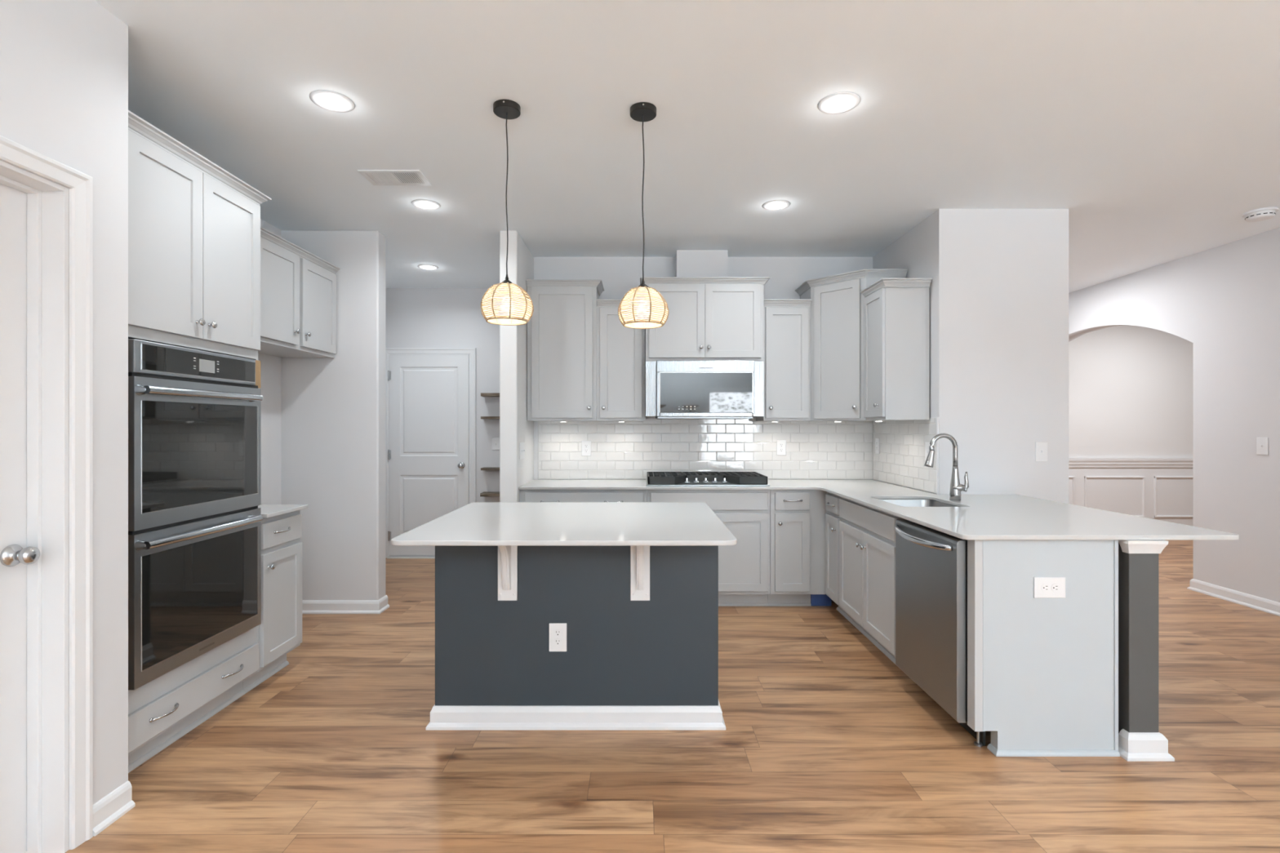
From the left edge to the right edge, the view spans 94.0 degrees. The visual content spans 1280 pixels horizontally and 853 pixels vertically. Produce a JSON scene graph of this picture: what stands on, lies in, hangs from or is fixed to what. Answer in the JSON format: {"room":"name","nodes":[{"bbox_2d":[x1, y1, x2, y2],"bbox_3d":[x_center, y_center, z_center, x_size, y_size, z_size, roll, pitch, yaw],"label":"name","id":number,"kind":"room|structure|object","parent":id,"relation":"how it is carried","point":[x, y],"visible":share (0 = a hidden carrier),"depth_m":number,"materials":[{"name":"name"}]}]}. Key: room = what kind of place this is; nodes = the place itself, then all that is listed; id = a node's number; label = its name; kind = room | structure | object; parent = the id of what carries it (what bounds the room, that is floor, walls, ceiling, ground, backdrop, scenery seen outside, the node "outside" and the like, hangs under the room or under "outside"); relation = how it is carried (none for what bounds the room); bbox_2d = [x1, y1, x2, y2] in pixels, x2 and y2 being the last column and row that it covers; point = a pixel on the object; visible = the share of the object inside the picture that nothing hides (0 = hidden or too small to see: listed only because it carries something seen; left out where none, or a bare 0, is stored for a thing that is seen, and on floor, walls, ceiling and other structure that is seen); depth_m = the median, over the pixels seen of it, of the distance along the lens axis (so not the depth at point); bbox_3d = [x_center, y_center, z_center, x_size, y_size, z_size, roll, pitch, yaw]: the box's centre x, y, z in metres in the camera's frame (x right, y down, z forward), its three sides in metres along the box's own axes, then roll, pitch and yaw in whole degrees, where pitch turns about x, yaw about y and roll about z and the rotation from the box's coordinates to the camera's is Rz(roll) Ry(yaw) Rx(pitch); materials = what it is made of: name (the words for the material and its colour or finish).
{"room":"kitchen","nodes":[
{"label":"kitchen","id":0,"kind":"room"},
{"bbox_2d":[0,0,128,849],"bbox_3d":[-1.910,-0.037,-1.430,0.150,2.797,7.140,0,0,0],"label":"wall","id":1,"kind":"structure","parent":0,"point":[64,64],"depth_m":2.03,"materials":[{"name":"paint"}]},
{"bbox_2d":[0,183,39,852],"bbox_3d":[-1.927,0.301,1.508,0.110,2.096,0.783,0,0,0],"label":"door","id":2,"kind":"structure","parent":1,"relation":"in","point":[15,554],"depth_m":1.85,"materials":[{"name":"paint"}]},
{"bbox_2d":[0,135,93,852],"bbox_3d":[-1.899,0.267,1.508,0.172,2.188,0.943,0,0,0],"label":"trim","id":3,"kind":"structure","parent":1,"relation":"attached to","point":[47,202],"depth_m":1.90,"materials":[{"name":"paint"}]},
{"bbox_2d":[93,780,135,836],"bbox_3d":[-1.822,1.315,2.061,0.026,0.092,0.157,0,0,0],"label":"baseboard","id":4,"kind":"structure","parent":1,"relation":"attached to","point":[119,802],"depth_m":2.06,"materials":[{"name":"paint"}]},
{"bbox_2d":[257,218,281,504],"bbox_3d":[-2.695,-0.037,3.250,0.150,2.797,2.219,0,0,0],"label":"wall","id":5,"kind":"structure","parent":0,"point":[270,366],"depth_m":4.24,"materials":[{"name":"paint"}]},
{"bbox_2d":[257,226,340,357],"bbox_3d":[-2.393,-0.828,3.858,0.425,0.654,1.000,0,0,0],"label":"upper cabinet","id":6,"kind":"object","parent":5,"relation":"attached to","point":[298,287],"visible":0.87,"depth_m":3.85,"materials":[{"name":"paint"}]},
{"bbox_2d":[281,230,385,599],"bbox_3d":[-2.341,-0.037,4.430,0.857,2.797,0.140,0,0,0],"label":"wall","id":7,"kind":"structure","parent":0,"point":[333,409],"depth_m":4.36,"materials":[{"name":"paint"}]},
{"bbox_2d":[302,595,389,613],"bbox_3d":[-2.253,1.315,4.417,0.732,0.092,0.165,0,0,0],"label":"baseboard","id":8,"kind":"structure","parent":7,"relation":"attached to","point":[308,606],"depth_m":4.35,"materials":[{"name":"paint"}]},
{"bbox_2d":[385,288,499,556],"bbox_3d":[-1.899,-0.037,6.275,1.742,2.797,0.150,0,0,0],"label":"wall","id":9,"kind":"structure","parent":0,"point":[415,317],"depth_m":6.20,"materials":[{"name":"paint"}]},
{"bbox_2d":[387,355,468,555],"bbox_3d":[-2.192,0.296,6.154,0.831,2.070,0.089,0,0,0],"label":"door","id":10,"kind":"structure","parent":9,"relation":"in","point":[428,453],"depth_m":6.18,"materials":[{"name":"paint"}]},
{"bbox_2d":[385,347,475,558],"bbox_3d":[-2.187,0.274,6.175,0.969,2.174,0.049,0,0,0],"label":"trim","id":11,"kind":"structure","parent":9,"relation":"attached to","point":[471,352],"depth_m":6.18,"materials":[{"name":"paint"}]},
{"bbox_2d":[480,491,499,496],"bbox_3d":[-1.325,0.695,6.125,0.591,0.033,0.150,0,0,0],"label":"shelf","id":12,"kind":"object","parent":9,"relation":"attached to","point":[485,493],"visible":0.44,"depth_m":6.05,"materials":[{"name":"brown wood"}]},
{"bbox_2d":[480,392,499,396],"bbox_3d":[-1.325,-0.325,6.135,0.591,0.033,0.130,0,0,0],"label":"shelf","id":13,"kind":"object","parent":9,"relation":"attached to","point":[482,394],"visible":0.44,"depth_m":6.07,"materials":[{"name":"brown wood"}]},
{"bbox_2d":[480,466,499,470],"bbox_3d":[-1.325,0.434,6.135,0.591,0.023,0.130,0,0,0],"label":"shelf","id":14,"kind":"object","parent":9,"relation":"attached to","point":[484,468],"visible":0.44,"depth_m":6.07,"materials":[{"name":"brown wood"}]},
{"bbox_2d":[480,416,499,418],"bbox_3d":[-1.325,-0.089,6.135,0.591,0.025,0.130,0,0,0],"label":"shelf","id":15,"kind":"object","parent":9,"relation":"attached to","point":[482,417],"visible":0.44,"depth_m":6.07,"materials":[{"name":"brown wood"}]},
{"bbox_2d":[492,437,499,449],"bbox_3d":[-1.496,0.179,6.191,0.080,0.128,0.017,0,0,0],"label":"light switch","id":16,"kind":"object","parent":9,"relation":"attached to","point":[495,441],"visible":0.91,"depth_m":6.20,"materials":[{"name":"white plastic"}]},
{"bbox_2d":[499,230,533,502],"bbox_3d":[-0.963,-0.037,5.355,0.128,2.797,1.990,0,0,0],"label":"wall","id":17,"kind":"structure","parent":0,"point":[515,428],"depth_m":4.36,"materials":[{"name":"white paint"}]},
{"bbox_2d":[519,442,524,459],"bbox_3d":[-0.890,0.184,4.535,0.017,0.128,0.175,0,0,0],"label":"light switch","id":18,"kind":"object","parent":17,"relation":"attached to","point":[522,445],"visible":1,"depth_m":4.52,"materials":[{"name":"white plastic"}]},
{"bbox_2d":[65,540,1279,852],"bbox_3d":[3.100,1.421,1.500,12.600,0.120,13.400,0,0,0],"label":"floor","id":19,"kind":"structure","parent":0,"point":[826,745],"depth_m":2.38,"materials":[{"name":"brown wood"}]},
{"bbox_2d":[128,110,271,773],"bbox_3d":[-2.246,0.092,2.621,0.708,2.538,0.922,0,0,0],"label":"tall cabinet","id":20,"kind":"object","parent":19,"relation":"on","point":[194,225],"visible":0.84,"depth_m":2.56,"materials":[{"name":"paint"}]},
{"bbox_2d":[128,338,262,689],"bbox_3d":[-2.167,0.330,2.613,0.661,1.318,0.748,0,0,0],"label":"double wall oven","id":21,"kind":"object","parent":20,"relation":"in","point":[195,517],"visible":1,"depth_m":2.50,"materials":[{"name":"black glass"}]},
{"bbox_2d":[242,510,302,693],"bbox_3d":[-2.246,0.914,3.229,0.708,0.893,0.375,0,0,0],"label":"base cabinet","id":22,"kind":"object","parent":19,"relation":"on","point":[280,629],"visible":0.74,"depth_m":3.21,"materials":[{"name":"paint"}]},
{"bbox_2d":[257,504,308,518],"bbox_3d":[-2.259,0.457,3.232,0.717,0.020,0.376,0,0,0],"label":"countertop","id":23,"kind":"structure","parent":22,"relation":"on","point":[267,510],"depth_m":3.27,"materials":[{"name":"white stone"}]},
{"bbox_2d":[426,546,725,730],"bbox_3d":[-0.287,0.914,2.998,1.345,0.893,0.995,0,0,0],"label":"kitchen island","id":24,"kind":"object","parent":19,"relation":"on","point":[642,653],"visible":0.82,"depth_m":2.71,"materials":[{"name":"grey paint"}]},
{"bbox_2d":[549,622,566,651],"bbox_3d":[-0.371,0.955,2.701,0.080,0.128,0.008,0,0,0],"label":"wall outlet","id":25,"kind":"object","parent":24,"relation":"attached to","point":[557,631],"visible":1,"depth_m":2.70,"materials":[{"name":"white plastic"}]},
{"bbox_2d":[554,629,561,636],"bbox_3d":[-0.371,0.934,2.698,0.034,0.034,0.002,0,0,0],"label":"receptacle","id":26,"kind":"object","parent":25,"relation":"attached to","point":[557,633],"depth_m":2.70,"materials":[{"name":"grey plastic"}]},
{"bbox_2d":[554,638,561,645],"bbox_3d":[-0.371,0.975,2.698,0.034,0.034,0.002,0,0,0],"label":"receptacle","id":27,"kind":"object","parent":25,"relation":"attached to","point":[557,642],"depth_m":2.70,"materials":[{"name":"grey plastic"}]},
{"bbox_2d":[391,502,737,546],"bbox_3d":[-0.302,0.457,2.929,1.380,0.020,1.192,0,0,0],"label":"island countertop","id":28,"kind":"structure","parent":24,"relation":"on","point":[474,523],"depth_m":2.72,"materials":[{"name":"white stone"}]},
{"bbox_2d":[519,489,646,502],"bbox_3d":[-0.423,0.914,4.716,0.947,0.893,0.653,0,0,0],"label":"base cabinet","id":29,"kind":"object","parent":19,"relation":"on","point":[525,495],"visible":0.24,"depth_m":4.42,"materials":[{"name":"paint"}]},
{"bbox_2d":[518,479,1239,540],"bbox_3d":[0.792,0.457,3.748,3.379,0.020,2.591,0,0,0],"label":"countertop","id":30,"kind":"structure","parent":29,"relation":"on","point":[976,517],"depth_m":3.12,"materials":[{"name":"white stone"}]},
{"bbox_2d":[645,471,769,485],"bbox_3d":[0.510,0.412,4.732,0.926,0.070,0.520,0,0,0],"label":"gas cooktop","id":31,"kind":"object","parent":30,"relation":"in","point":[654,478],"visible":1,"depth_m":4.53,"materials":[{"name":"black metal"}]},
{"bbox_2d":[877,498,958,506],"bbox_3d":[1.660,0.567,3.580,0.426,0.200,0.546,0,0,0],"label":"sink","id":32,"kind":"object","parent":30,"relation":"in","point":[900,502],"visible":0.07,"depth_m":3.84,"materials":[{"name":"silver metal"}]},
{"bbox_2d":[924,433,968,500],"bbox_3d":[1.859,0.244,3.624,0.277,0.406,0.070,0,0,-4],"label":"faucet","id":33,"kind":"object","parent":30,"relation":"on","point":[956,487],"visible":1,"depth_m":3.61,"materials":[{"name":"silver metal"}]},
{"bbox_2d":[646,489,770,606],"bbox_3d":[0.511,0.914,4.718,0.918,0.893,0.650,0,0,0],"label":"base cabinet","id":34,"kind":"object","parent":19,"relation":"on","point":[744,566],"visible":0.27,"depth_m":4.43,"materials":[{"name":"paint"}]},
{"bbox_2d":[767,489,831,606],"bbox_3d":[1.211,0.914,4.716,0.478,0.893,0.653,0,0,0],"label":"base cabinet","id":35,"kind":"object","parent":19,"relation":"on","point":[797,517],"visible":0.83,"depth_m":4.43,"materials":[{"name":"paint"}]},
{"bbox_2d":[825,491,853,623],"bbox_3d":[1.658,0.914,4.275,0.653,0.893,0.330,0,0,0],"label":"base cabinet","id":36,"kind":"object","parent":19,"relation":"on","point":[833,518],"visible":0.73,"depth_m":4.25,"materials":[{"name":"paint"}]},
{"bbox_2d":[839,497,908,676],"bbox_3d":[1.660,0.914,3.639,0.650,0.893,0.940,0,0,0],"label":"base cabinet","id":37,"kind":"object","parent":19,"relation":"on","point":[867,535],"visible":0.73,"depth_m":3.58,"materials":[{"name":"paint"}]},
{"bbox_2d":[894,518,985,746],"bbox_3d":[1.613,0.922,2.838,0.663,0.878,0.608,0,0,0],"label":"dishwasher","id":38,"kind":"object","parent":19,"relation":"on","point":[931,564],"visible":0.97,"depth_m":2.73,"materials":[{"name":"silver metal"}]},
{"bbox_2d":[964,539,967,721],"bbox_3d":[1.667,0.873,2.838,0.556,0.767,0.596,0,0,0],"label":"cabinet end panel","id":39,"kind":"object","parent":38,"relation":"in","point":[966,540],"depth_m":2.53,"materials":[{"name":"plastic"}]},
{"bbox_2d":[967,539,1119,756],"bbox_3d":[1.682,0.914,2.494,0.594,0.893,0.066,0,0,0],"label":"end panel","id":40,"kind":"object","parent":19,"relation":"on","point":[1042,673],"visible":0.89,"depth_m":2.48,"materials":[{"name":"paint"}]},
{"bbox_2d":[1033,577,1065,598],"bbox_3d":[1.696,0.667,2.471,0.130,0.086,0.008,0,0,0],"label":"wall outlet","id":41,"kind":"object","parent":40,"relation":"attached to","point":[1043,587],"visible":1,"depth_m":2.47,"materials":[{"name":"white plastic"}]},
{"bbox_2d":[1040,583,1049,591],"bbox_3d":[1.676,0.667,2.468,0.034,0.034,0.002,0,0,0],"label":"receptacle","id":42,"kind":"object","parent":41,"relation":"attached to","point":[1044,587],"depth_m":2.47,"materials":[{"name":"grey plastic"}]},
{"bbox_2d":[1050,583,1059,591],"bbox_3d":[1.717,0.667,2.468,0.034,0.034,0.002,0,0,0],"label":"receptacle","id":43,"kind":"object","parent":41,"relation":"attached to","point":[1054,587],"depth_m":2.47,"materials":[{"name":"grey plastic"}]},
{"bbox_2d":[95,0,1279,293],"bbox_3d":[3.100,-1.496,1.500,12.600,0.120,13.400,0,0,0],"label":"ceiling","id":44,"kind":"structure","parent":0,"point":[1155,124],"depth_m":2.77,"materials":[{"name":"paint"}]},
{"bbox_2d":[309,89,355,112],"bbox_3d":[-1.357,-1.432,2.635,0.180,0.007,0.180,0,0,0],"label":"recessed light","id":45,"kind":"object","parent":44,"relation":"in","point":[330,100],"visible":1,"depth_m":2.62,"materials":[{"name":"paint"}]},
{"bbox_2d":[357,169,431,185],"bbox_3d":[-1.407,-1.433,3.440,0.345,0.006,0.200,0,0,0],"label":"ceiling vent","id":46,"kind":"object","parent":44,"relation":"in","point":[376,177],"visible":1,"depth_m":3.43,"materials":[{"name":"metal"}]},
{"bbox_2d":[411,199,440,209],"bbox_3d":[-1.382,-1.432,3.858,0.180,0.007,0.180,0,0,0],"label":"recessed light","id":47,"kind":"object","parent":44,"relation":"in","point":[425,204],"visible":1,"depth_m":3.85,"materials":[{"name":"paint"}]},
{"bbox_2d":[417,264,438,270],"bbox_3d":[-1.906,-1.432,5.370,0.180,0.007,0.180,0,0,0],"label":"recessed light","id":48,"kind":"object","parent":44,"relation":"in","point":[429,267],"visible":1,"depth_m":5.37,"materials":[{"name":"paint"}]},
{"bbox_2d":[480,99,533,325],"bbox_3d":[-0.595,-0.952,2.679,0.232,0.968,0.233,0,0,37],"label":"pendant lamp","id":49,"kind":"object","parent":44,"relation":"hanging from","point":[505,303],"visible":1,"depth_m":2.62,"materials":[{"name":"beige wicker"}]},
{"bbox_2d":[617,102,669,328],"bbox_3d":[0.016,-0.946,2.701,0.233,0.980,0.233,0,0,0],"label":"pendant lamp","id":50,"kind":"object","parent":44,"relation":"hanging from","point":[642,307],"visible":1,"depth_m":2.64,"materials":[{"name":"beige wicker"}]},
{"bbox_2d":[762,200,790,210],"bbox_3d":[0.883,-1.432,3.868,0.180,0.007,0.180,0,0,0],"label":"recessed light","id":51,"kind":"object","parent":44,"relation":"in","point":[774,205],"visible":1,"depth_m":3.86,"materials":[{"name":"paint"}]},
{"bbox_2d":[817,91,860,114],"bbox_3d":[0.882,-1.432,2.650,0.180,0.007,0.180,0,0,0],"label":"recessed light","id":52,"kind":"object","parent":44,"relation":"in","point":[839,102],"visible":1,"depth_m":2.64,"materials":[{"name":"paint"}]},
{"bbox_2d":[1242,207,1278,222],"bbox_3d":[4.145,-1.410,3.990,0.170,0.052,0.170,0,0,0],"label":"smoke detector","id":53,"kind":"object","parent":44,"relation":"attached to","point":[1262,214],"visible":1,"depth_m":3.95,"materials":[{"name":"white plastic"}]},
{"bbox_2d":[533,257,872,479],"bbox_3d":[0.536,-0.037,5.124,2.870,2.797,0.158,0,0,0],"label":"wall","id":54,"kind":"structure","parent":0,"point":[627,450],"depth_m":5.05,"materials":[{"name":"tile"}]},
{"bbox_2d":[526,279,604,421],"bbox_3d":[-0.598,-0.600,4.857,0.591,1.107,0.368,0,0,0],"label":"upper cabinet","id":55,"kind":"object","parent":54,"relation":"attached to","point":[562,327],"visible":0.95,"depth_m":4.71,"materials":[{"name":"paint"}]},
{"bbox_2d":[581,440,591,455],"bbox_3d":[-0.453,0.184,5.041,0.080,0.128,0.008,0,0,0],"label":"wall outlet","id":56,"kind":"object","parent":54,"relation":"attached to","point":[585,445],"visible":1,"depth_m":5.04,"materials":[{"name":"white plastic"}]},
{"bbox_2d":[596,298,644,421],"bbox_3d":[-0.151,-0.522,4.857,0.383,0.953,0.368,0,0,0],"label":"upper cabinet","id":57,"kind":"object","parent":54,"relation":"attached to","point":[620,349],"visible":0.92,"depth_m":4.71,"materials":[{"name":"paint"}]},
{"bbox_2d":[640,276,770,366],"bbox_3d":[0.501,-0.827,4.805,0.998,0.640,0.470,0,0,0],"label":"upper cabinet","id":58,"kind":"object","parent":54,"relation":"attached to","point":[710,318],"visible":0.93,"depth_m":4.61,"materials":[{"name":"paint"}]},
{"bbox_2d":[675,249,728,276],"bbox_3d":[0.506,-1.293,4.952,0.415,0.284,0.199,0,0,0],"label":"duct cover","id":59,"kind":"object","parent":58,"relation":"on","point":[688,263],"visible":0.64,"depth_m":4.85,"materials":[{"name":"paint"}]},
{"bbox_2d":[645,360,764,418],"bbox_3d":[0.501,-0.284,4.796,0.914,0.442,0.478,0,0,0],"label":"microwave","id":60,"kind":"object","parent":58,"relation":"attached to","point":[675,389],"visible":1,"depth_m":4.56,"materials":[{"name":"silver plastic"}]},
{"bbox_2d":[537,414,872,479],"bbox_3d":[0.553,0.174,5.048,2.832,0.543,0.005,0,0,0],"label":"tile backsplash","id":61,"kind":"structure","parent":54,"relation":"attached to","point":[564,437],"depth_m":5.05,"materials":[{"name":"white tile"}]},
{"bbox_2d":[776,440,786,455],"bbox_3d":[1.194,0.179,5.041,0.080,0.128,0.008,0,0,0],"label":"wall outlet","id":62,"kind":"object","parent":54,"relation":"attached to","point":[780,444],"visible":1,"depth_m":5.04,"materials":[{"name":"white plastic"}]},
{"bbox_2d":[755,298,811,421],"bbox_3d":[1.155,-0.522,4.857,0.387,0.953,0.368,0,0,0],"label":"upper cabinet","id":63,"kind":"object","parent":54,"relation":"attached to","point":[787,322],"visible":0.95,"depth_m":4.71,"materials":[{"name":"paint"}]},
{"bbox_2d":[872,208,1174,761],"bbox_3d":[2.394,-0.037,5.068,0.866,2.797,5.284,0,0,0],"label":"wall","id":64,"kind":"structure","parent":0,"point":[998,287],"depth_m":3.93,"materials":[{"name":"paint"}]},
{"bbox_2d":[795,268,907,421],"bbox_3d":[1.633,-0.599,4.700,0.649,1.105,0.681,0,0,0],"label":"upper cabinet","id":65,"kind":"object","parent":64,"relation":"attached to","point":[837,304],"visible":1,"depth_m":4.54,"materials":[{"name":"paint"}]},
{"bbox_2d":[875,438,879,453],"bbox_3d":[1.960,0.161,4.930,0.008,0.128,0.080,0,0,0],"label":"wall outlet","id":66,"kind":"object","parent":64,"relation":"attached to","point":[877,440],"visible":1,"depth_m":4.92,"materials":[{"name":"white plastic"}]},
{"bbox_2d":[860,278,932,420],"bbox_3d":[1.788,-0.521,4.202,0.346,0.950,0.397,0,0,0],"label":"upper cabinet","id":67,"kind":"object","parent":64,"relation":"attached to","point":[896,311],"visible":1,"depth_m":4.05,"materials":[{"name":"paint"}]},
{"bbox_2d":[872,417,936,493],"bbox_3d":[1.967,0.194,4.495,0.005,0.504,1.094,0,0,0],"label":"tile backsplash","id":68,"kind":"structure","parent":64,"relation":"attached to","point":[905,431],"depth_m":4.43,"materials":[{"name":"white tile"}]},
{"bbox_2d":[924,442,930,460],"bbox_3d":[1.955,0.171,4.060,0.017,0.128,0.080,0,0,0],"label":"light switch","id":69,"kind":"object","parent":64,"relation":"attached to","point":[927,445],"visible":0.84,"depth_m":4.07,"materials":[{"name":"white plastic"}]},
{"bbox_2d":[1035,441,1047,461],"bbox_3d":[2.644,0.165,3.926,0.080,0.128,0.017,0,0,0],"label":"light switch","id":70,"kind":"object","parent":64,"relation":"attached to","point":[1041,447],"visible":1,"depth_m":3.93,"materials":[{"name":"white plastic"}]},
{"bbox_2d":[1068,324,1193,457],"bbox_3d":[6.014,-0.037,7.635,6.372,2.797,0.150,0,0,0],"label":"wall","id":71,"kind":"structure","parent":0,"point":[1131,388],"depth_m":7.56,"materials":[{"name":"white paint"}]},
{"bbox_2d":[1068,457,1193,526],"bbox_3d":[6.009,0.880,7.539,6.362,0.961,0.042,0,0,0],"label":"trim","id":72,"kind":"structure","parent":71,"relation":"attached to","point":[1175,496],"depth_m":7.55,"materials":[{"name":"paint"}]},
{"bbox_2d":[1068,226,1279,602],"bbox_3d":[4.700,-0.037,1.280,0.180,2.797,12.560,0,0,0],"label":"wall","id":73,"kind":"structure","parent":0,"point":[1224,300],"depth_m":4.67,"materials":[{"name":"paint"}]},
{"bbox_2d":[1186,578,1279,616],"bbox_3d":[4.687,1.315,1.200,0.206,0.092,7.601,0,0,0],"label":"baseboard","id":74,"kind":"structure","parent":73,"relation":"attached to","point":[1270,606],"depth_m":4.60,"materials":[{"name":"paint"}]},
{"bbox_2d":[1256,437,1268,454],"bbox_3d":[4.601,0.145,4.418,0.017,0.128,0.080,0,0,0],"label":"light switch","id":75,"kind":"object","parent":73,"relation":"attached to","point":[1262,443],"visible":1,"depth_m":4.42,"materials":[{"name":"white plastic"}]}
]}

